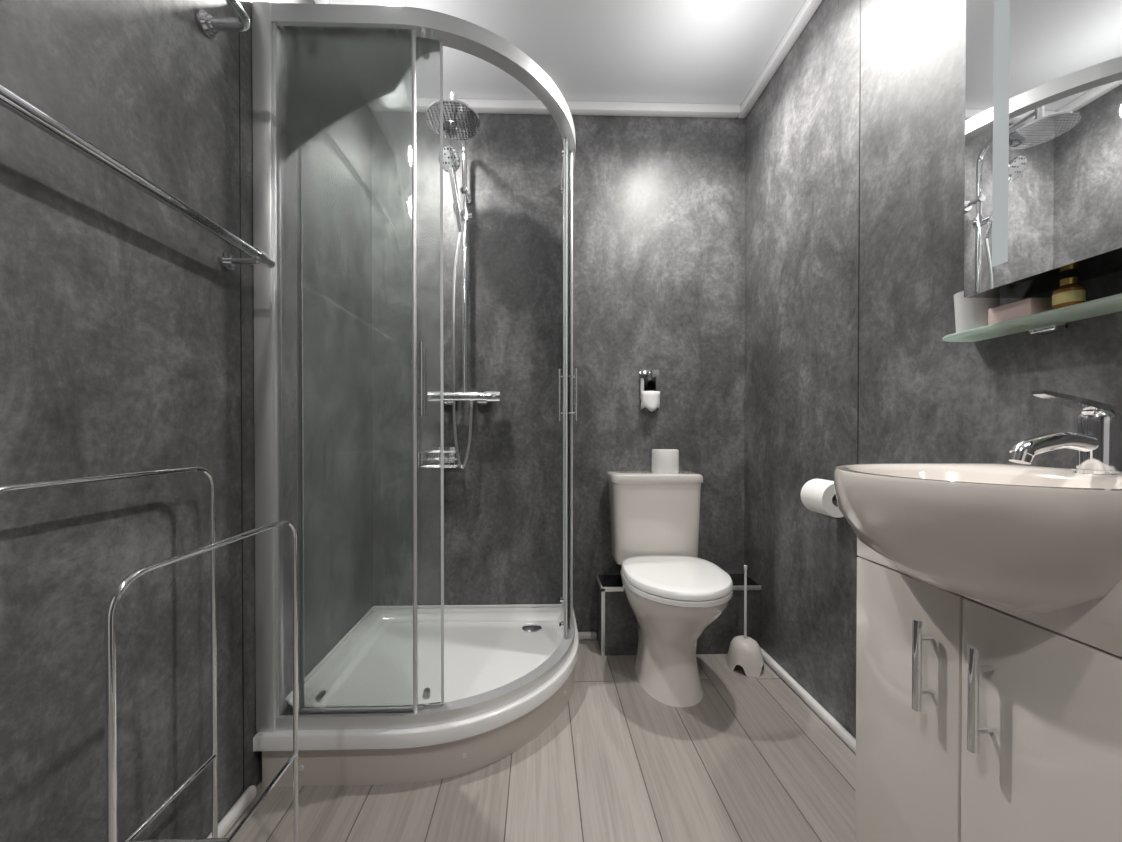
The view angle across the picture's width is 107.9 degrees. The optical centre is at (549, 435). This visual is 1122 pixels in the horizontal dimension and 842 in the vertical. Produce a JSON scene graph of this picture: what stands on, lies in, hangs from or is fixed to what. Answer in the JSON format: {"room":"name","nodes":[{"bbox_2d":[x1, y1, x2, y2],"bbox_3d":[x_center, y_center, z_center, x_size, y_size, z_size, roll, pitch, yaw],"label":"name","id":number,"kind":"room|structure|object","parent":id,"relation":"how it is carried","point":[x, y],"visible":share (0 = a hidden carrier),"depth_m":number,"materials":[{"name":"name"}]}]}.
{"room":"bathroom","nodes":[
{"label":"bathroom","id":0,"kind":"room"},
{"bbox_2d":[0,0,372,841],"bbox_3d":[-0.822,-0.272,0.388,0.100,2.450,3.150,0,0,-1],"label":"wall","id":1,"kind":"structure","parent":0,"point":[126,344],"depth_m":0.78,"materials":[{"name":"concrete"}]},
{"bbox_2d":[0,84,274,270],"bbox_3d":[-0.716,-0.420,0.036,0.092,0.049,2.005,0,0,-1],"label":"towel rail","id":2,"kind":"object","parent":1,"relation":"attached to","point":[16,104],"visible":1,"depth_m":0.67,"materials":[{"name":"silver metal"}]},
{"bbox_2d":[196,0,249,38],"bbox_3d":[-0.706,-0.929,-0.020,0.110,0.047,1.948,0,0,-1],"label":"towel rail","id":3,"kind":"object","parent":1,"relation":"attached to","point":[210,26],"visible":1,"depth_m":0.92,"materials":[{"name":"silver metal"}]},
{"bbox_2d":[207,785,256,837],"bbox_3d":[-0.750,0.938,-0.001,0.024,0.035,2.150,0,0,-1],"label":"baseboard","id":4,"kind":"structure","parent":1,"relation":"attached to","point":[230,818],"depth_m":1.00,"materials":[{"name":"white"}]},
{"bbox_2d":[314,0,381,110],"bbox_3d":[-0.748,-1.477,0.380,0.048,0.040,2.950,0,0,-1],"label":"trim","id":5,"kind":"structure","parent":1,"relation":"attached to","point":[316,1],"depth_m":1.38,"materials":[{"name":"white"}]},
{"bbox_2d":[239,0,860,789],"bbox_3d":[0.070,-0.276,1.134,1.726,2.375,0.003,0,0,-6],"label":"wall panel trim","id":6,"kind":"structure","parent":1,"relation":"attached to","point":[241,352],"depth_m":1.05,"materials":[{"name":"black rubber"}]},
{"bbox_2d":[224,638,855,841],"bbox_3d":[0.088,1.003,0.420,1.920,0.100,3.150,0,0,-1],"label":"floor","id":7,"kind":"structure","parent":0,"point":[614,751],"depth_m":1.10,"materials":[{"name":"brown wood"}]},
{"bbox_2d":[0,466,298,841],"bbox_3d":[-0.627,0.507,0.691,0.245,0.887,0.403,0,0,-1],"label":"towel stand","id":8,"kind":"object","parent":7,"relation":"on","point":[111,710],"visible":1,"depth_m":0.72,"materials":[{"name":"silver metal"}]},
{"bbox_2d":[252,1,578,786],"bbox_3d":[-0.338,-0.187,1.482,0.919,2.262,0.786,0,0,-1],"label":"shower","id":9,"kind":"object","parent":7,"relation":"on","point":[408,695],"visible":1,"depth_m":1.12,"materials":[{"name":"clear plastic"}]},
{"bbox_2d":[253,604,578,786],"bbox_3d":[-0.338,0.863,1.490,0.919,0.162,0.786,0,0,-1],"label":"tray","id":10,"kind":"object","parent":9,"relation":"on","point":[487,648],"depth_m":1.27,"materials":[{"name":"white ceramic"}]},
{"bbox_2d":[418,447,460,467],"bbox_3d":[-0.487,0.095,1.820,0.176,0.087,0.107,0,0,-1],"label":"basket","id":11,"kind":"object","parent":9,"relation":"on","point":[449,452],"depth_m":1.83,"materials":[{"name":"silver metal"}]},
{"bbox_2d":[606,471,732,706],"bbox_3d":[0.461,0.551,1.593,0.394,0.786,0.608,0,0,-1],"label":"toilet","id":12,"kind":"object","parent":7,"relation":"on","point":[678,592],"visible":0.98,"depth_m":1.52,"materials":[{"name":"white ceramic"}]},
{"bbox_2d":[652,449,678,473],"bbox_3d":[0.511,0.112,1.801,0.115,0.100,0.115,0,0,-1],"label":"spare roll","id":13,"kind":"object","parent":12,"relation":"on","point":[665,461],"visible":1,"depth_m":1.75,"materials":[{"name":"white paper"}]},
{"bbox_2d":[596,574,760,655],"bbox_3d":[0.566,0.794,1.828,0.692,0.295,0.153,0,0,-1],"label":"stand","id":14,"kind":"object","parent":7,"relation":"on","point":[617,630],"visible":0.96,"depth_m":1.76,"materials":[{"name":"silver metal"}]},
{"bbox_2d":[727,565,763,676],"bbox_3d":[0.797,0.735,1.661,0.136,0.415,0.136,0,0,-1],"label":"toilet brush","id":15,"kind":"object","parent":7,"relation":"on","point":[744,652],"visible":1,"depth_m":1.63,"materials":[{"name":"white plastic"}]},
{"bbox_2d":[834,390,1121,841],"bbox_3d":[0.712,0.440,0.636,0.460,1.021,0.424,0,0,-1],"label":"bathroom vanity","id":16,"kind":"object","parent":7,"relation":"on","point":[989,658],"visible":1,"depth_m":0.58,"materials":[{"name":"white painted wood"},{"name":"chrome"}]},
{"bbox_2d":[834,463,1121,612],"bbox_3d":[0.712,0.155,0.634,0.460,0.192,0.424,0,0,-1],"label":"basin","id":17,"kind":"object","parent":16,"relation":"in","point":[979,537],"depth_m":0.53,"materials":[{"name":"beige ceramic"}]},
{"bbox_2d":[1009,390,1121,474],"bbox_3d":[0.801,-0.006,0.635,0.166,0.129,0.054,0,0,-1],"label":"tap","id":18,"kind":"object","parent":16,"relation":"on","point":[1096,441],"depth_m":0.62,"materials":[{"name":"silver metal"}]},
{"bbox_2d":[371,111,745,632],"bbox_3d":[0.050,-0.284,1.935,1.720,2.450,0.100,0,0,-1],"label":"wall","id":19,"kind":"structure","parent":0,"point":[658,243],"depth_m":1.88,"materials":[{"name":"concrete"}]},
{"bbox_2d":[382,98,745,117],"bbox_3d":[0.062,-1.489,1.855,1.620,0.040,0.040,0,0,-1],"label":"trim","id":20,"kind":"structure","parent":19,"relation":"attached to","point":[489,106],"depth_m":1.85,"materials":[{"name":"white plastic"}]},
{"bbox_2d":[640,370,659,411],"bbox_3d":[0.464,-0.205,1.872,0.091,0.197,0.044,0,0,-1],"label":"dispenser","id":21,"kind":"object","parent":19,"relation":"attached to","point":[649,389],"visible":1,"depth_m":1.88,"materials":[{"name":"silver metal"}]},
{"bbox_2d":[329,0,805,105],"bbox_3d":[0.088,-1.547,0.400,1.920,0.100,3.150,0,0,-1],"label":"ceiling","id":22,"kind":"structure","parent":0,"point":[674,51],"depth_m":1.58,"materials":[{"name":"white paint"}]},
{"bbox_2d":[377,0,405,5],"bbox_3d":[-0.547,-1.502,1.410,0.100,0.006,0.100,0,0,-1],"label":"recessed light","id":23,"kind":"object","parent":22,"relation":"in","point":[392,2],"visible":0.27,"depth_m":1.42,"materials":[{"name":"white"}]},
{"bbox_2d":[744,0,1121,738],"bbox_3d":[0.998,-0.273,0.432,0.100,2.450,3.150,0,0,-1],"label":"wall","id":24,"kind":"structure","parent":0,"point":[842,156],"depth_m":1.24,"materials":[{"name":"concrete"}]},
{"bbox_2d":[738,0,822,116],"bbox_3d":[0.928,-1.477,0.421,0.040,0.040,2.950,0,0,-1],"label":"trim","id":25,"kind":"structure","parent":24,"relation":"attached to","point":[804,15],"depth_m":1.57,"materials":[{"name":"white plastic"}]},
{"bbox_2d":[760,647,855,752],"bbox_3d":[0.914,0.928,1.313,0.024,0.035,0.895,0,0,-1],"label":"baseboard","id":26,"kind":"structure","parent":24,"relation":"attached to","point":[796,687],"depth_m":1.40,"materials":[{"name":"white"}]},
{"bbox_2d":[801,479,843,517],"bbox_3d":[0.867,0.192,1.290,0.116,0.107,0.174,0,0,-1],"label":"toilet paper roll","id":27,"kind":"object","parent":24,"relation":"attached to","point":[818,495],"visible":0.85,"depth_m":1.24,"materials":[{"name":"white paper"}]},
{"bbox_2d":[943,293,1121,341],"bbox_3d":[0.897,-0.207,0.578,0.092,0.034,0.645,0,0,-1],"label":"glass shelf","id":28,"kind":"object","parent":24,"relation":"attached to","point":[1051,321],"visible":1,"depth_m":0.74,"materials":[{"name":"green glass"}]},
{"bbox_2d":[954,291,999,332],"bbox_3d":[0.889,-0.257,0.850,0.068,0.085,0.068,0,0,-1],"label":"tumbler","id":29,"kind":"object","parent":28,"relation":"on","point":[971,313],"visible":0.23,"depth_m":0.83,"materials":[{"name":"white ceramic"}]},
{"bbox_2d":[988,298,1051,324],"bbox_3d":[0.889,-0.231,0.765,0.060,0.034,0.070,0,0,-1],"label":"soap box","id":30,"kind":"object","parent":28,"relation":"on","point":[1017,309],"visible":0.62,"depth_m":0.75,"materials":[{"name":"pink"}]},
{"bbox_2d":[1052,277,1085,309],"bbox_3d":[0.877,-0.239,0.690,0.036,0.052,0.035,0,0,-1],"label":"bottle","id":31,"kind":"object","parent":28,"relation":"on","point":[1069,291],"visible":0.75,"depth_m":0.68,"materials":[{"name":"brown"}]},
{"bbox_2d":[964,0,1121,297],"bbox_3d":[0.884,-0.624,0.546,0.120,0.708,0.518,0,0,-1],"label":"upper cabinet","id":32,"kind":"object","parent":24,"relation":"attached to","point":[1043,150],"visible":1,"depth_m":0.68,"materials":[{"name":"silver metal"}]}
]}

